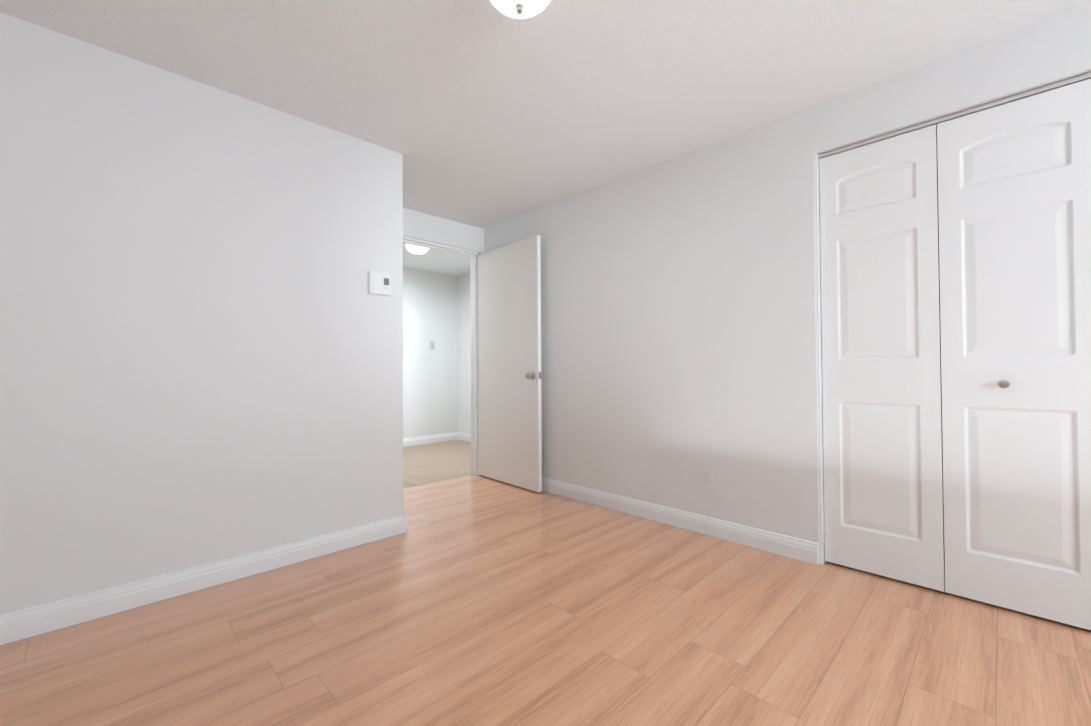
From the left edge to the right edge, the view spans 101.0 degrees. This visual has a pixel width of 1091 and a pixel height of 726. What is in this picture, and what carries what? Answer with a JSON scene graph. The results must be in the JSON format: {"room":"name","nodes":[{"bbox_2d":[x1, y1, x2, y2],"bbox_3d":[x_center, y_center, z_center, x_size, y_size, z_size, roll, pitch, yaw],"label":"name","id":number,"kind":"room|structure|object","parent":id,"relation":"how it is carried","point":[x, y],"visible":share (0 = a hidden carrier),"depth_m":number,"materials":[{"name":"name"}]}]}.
{"room":"empty bedroom","nodes":[
{"label":"empty bedroom","id":0,"kind":"room"},
{"bbox_2d":[0,12,402,614],"bbox_3d":[-2.325,-0.128,1.957,3.158,2.290,0.960,0,-1,-45],"label":"wall","id":1,"kind":"structure","parent":0,"point":[201,345],"depth_m":1.98,"materials":[{"name":"white paint"}]},
{"bbox_2d":[0,515,406,644],"bbox_3d":[-1.928,0.959,1.643,3.054,0.103,0.015,0,-1,-45],"label":"baseboard","id":2,"kind":"structure","parent":1,"relation":"attached to","point":[36,620],"depth_m":1.94,"materials":[{"name":"white paint"}]},
{"bbox_2d":[368,271,390,296],"bbox_3d":[-0.963,-0.461,2.612,0.131,0.134,0.030,0,-1,-45],"label":"thermostat","id":3,"kind":"object","parent":1,"relation":"attached to","point":[379,283],"visible":0.98,"depth_m":2.60,"materials":[{"name":"white plastic"}]},
{"bbox_2d":[403,267,457,438],"bbox_3d":[-2.340,-0.083,5.299,3.230,2.290,0.120,0,-1,-45],"label":"wall","id":4,"kind":"structure","parent":0,"point":[430,392],"depth_m":6.00,"materials":[{"name":"white paint"}]},
{"bbox_2d":[403,432,456,446],"bbox_3d":[-2.286,1.009,5.236,2.990,0.103,0.015,0,-1,-45],"label":"baseboard","id":5,"kind":"structure","parent":4,"relation":"attached to","point":[413,441],"depth_m":5.96,"materials":[{"name":"white paint"}]},
{"bbox_2d":[430,341,434,349],"bbox_3d":[-1.514,-0.234,6.021,0.070,0.115,0.015,0,-1,-45],"label":"switch plate","id":6,"kind":"object","parent":4,"relation":"attached to","point":[432,345],"visible":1,"depth_m":6.02,"materials":[{"name":"beige plastic"}]},
{"bbox_2d":[403,208,483,253],"bbox_3d":[-0.652,-0.108,4.197,2.372,2.290,0.120,0,-1,-45],"label":"wall","id":7,"kind":"structure","parent":0,"point":[425,227],"depth_m":3.89,"materials":[{"name":"white paint"}]},
{"bbox_2d":[403,236,479,475],"bbox_3d":[-0.956,-0.021,3.902,0.960,2.112,0.134,0,-1,-45],"label":"door frame","id":8,"kind":"structure","parent":7,"relation":"attached to","point":[473,255],"depth_m":4.17,"materials":[{"name":"white paint"}]},
{"bbox_2d":[478,235,541,491],"bbox_3d":[-0.328,0.008,3.838,0.150,2.020,0.838,0,-1,-43],"label":"door","id":9,"kind":"structure","parent":8,"relation":"attached to","point":[509,352],"depth_m":3.78,"materials":[{"name":"white paint"}]},
{"bbox_2d":[457,273,470,433],"bbox_3d":[-0.541,-0.089,5.689,0.120,2.290,1.850,0,-1,-45],"label":"wall","id":10,"kind":"structure","parent":0,"point":[464,349],"depth_m":6.19,"materials":[{"name":"white paint"}]},
{"bbox_2d":[457,432,470,441],"bbox_3d":[-0.576,1.004,5.620,0.016,0.103,1.830,0,-1,-45],"label":"baseboard","id":11,"kind":"structure","parent":10,"relation":"attached to","point":[460,436],"depth_m":6.16,"materials":[{"name":"white paint"}]},
{"bbox_2d":[0,440,1090,725],"bbox_3d":[-0.326,1.050,1.610,5.530,0.100,8.170,0,-1,-45],"label":"floor","id":12,"kind":"structure","parent":0,"point":[474,601],"depth_m":1.61,"materials":[{"name":"laminate"}]},
{"bbox_2d":[0,0,1090,275],"bbox_3d":[-0.340,-1.340,1.642,5.530,0.100,8.170,0,-1,-45],"label":"ceiling","id":13,"kind":"structure","parent":0,"point":[482,114],"depth_m":1.94,"materials":[{"name":"white paint"}]},
{"bbox_2d":[405,243,428,255],"bbox_3d":[-1.329,-1.175,4.673,0.246,0.136,0.246,0,-1,-45],"label":"hall ceiling light","id":14,"kind":"object","parent":13,"relation":"attached to","point":[416,250],"visible":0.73,"depth_m":4.61,"materials":[{"name":"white glass"}]},
{"bbox_2d":[490,0,549,18],"bbox_3d":[-0.086,-1.225,1.490,0.246,0.136,0.246,0,-1,-45],"label":"bedroom ceiling light","id":15,"kind":"object","parent":13,"relation":"attached to","point":[520,9],"visible":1,"depth_m":1.50,"materials":[{"name":"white glass"}]},
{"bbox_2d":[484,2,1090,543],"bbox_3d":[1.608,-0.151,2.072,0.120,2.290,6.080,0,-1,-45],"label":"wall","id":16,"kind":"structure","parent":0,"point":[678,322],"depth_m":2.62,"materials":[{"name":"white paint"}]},
{"bbox_2d":[542,477,818,564],"bbox_3d":[1.524,0.943,2.052,0.015,0.103,5.960,0,-1,-45],"label":"baseboard","id":17,"kind":"structure","parent":16,"relation":"attached to","point":[791,547],"depth_m":2.68,"materials":[{"name":"white paint"}]},
{"bbox_2d":[701,466,711,487],"bbox_3d":[0.946,0.671,2.645,0.007,0.115,0.070,0,-1,-45],"label":"electrical outlet plate","id":18,"kind":"object","parent":16,"relation":"attached to","point":[706,476],"visible":1,"depth_m":2.64,"materials":[{"name":"white plastic"}]},
{"bbox_2d":[813,153,825,564],"bbox_3d":[2.037,-0.040,1.636,0.112,2.051,1.830,0,-1,-45],"label":"trim","id":19,"kind":"structure","parent":16,"relation":"attached to","point":[822,561],"depth_m":2.25,"materials":[{"name":"white paint"}]},
{"bbox_2d":[819,124,944,591],"bbox_3d":[1.554,-0.025,2.107,0.030,2.016,0.446,0,-1,-45],"label":"closet door","id":20,"kind":"structure","parent":16,"relation":"in","point":[882,398],"depth_m":2.08,"materials":[{"name":"white paint"}]},
{"bbox_2d":[818,72,1090,157],"bbox_3d":[2.021,-1.055,1.640,0.036,0.020,1.798,0,-1,-45],"label":"trim","id":21,"kind":"structure","parent":16,"relation":"attached to","point":[1049,87],"depth_m":1.89,"materials":[{"name":"silver metal"}]},
{"bbox_2d":[937,78,1090,629],"bbox_3d":[1.870,-0.031,1.787,0.030,2.016,0.446,0,-1,-45],"label":"closet door","id":22,"kind":"structure","parent":16,"relation":"in","point":[1014,195],"depth_m":1.77,"materials":[{"name":"white paint"}]},
{"bbox_2d":[998,380,1009,387],"bbox_3d":[1.824,0.084,1.790,0.030,0.033,0.033,0,-1,-45],"label":"door knob","id":23,"kind":"object","parent":22,"relation":"attached to","point":[1003,384],"visible":0.98,"depth_m":1.78,"materials":[{"name":"silver metal"}]}
]}

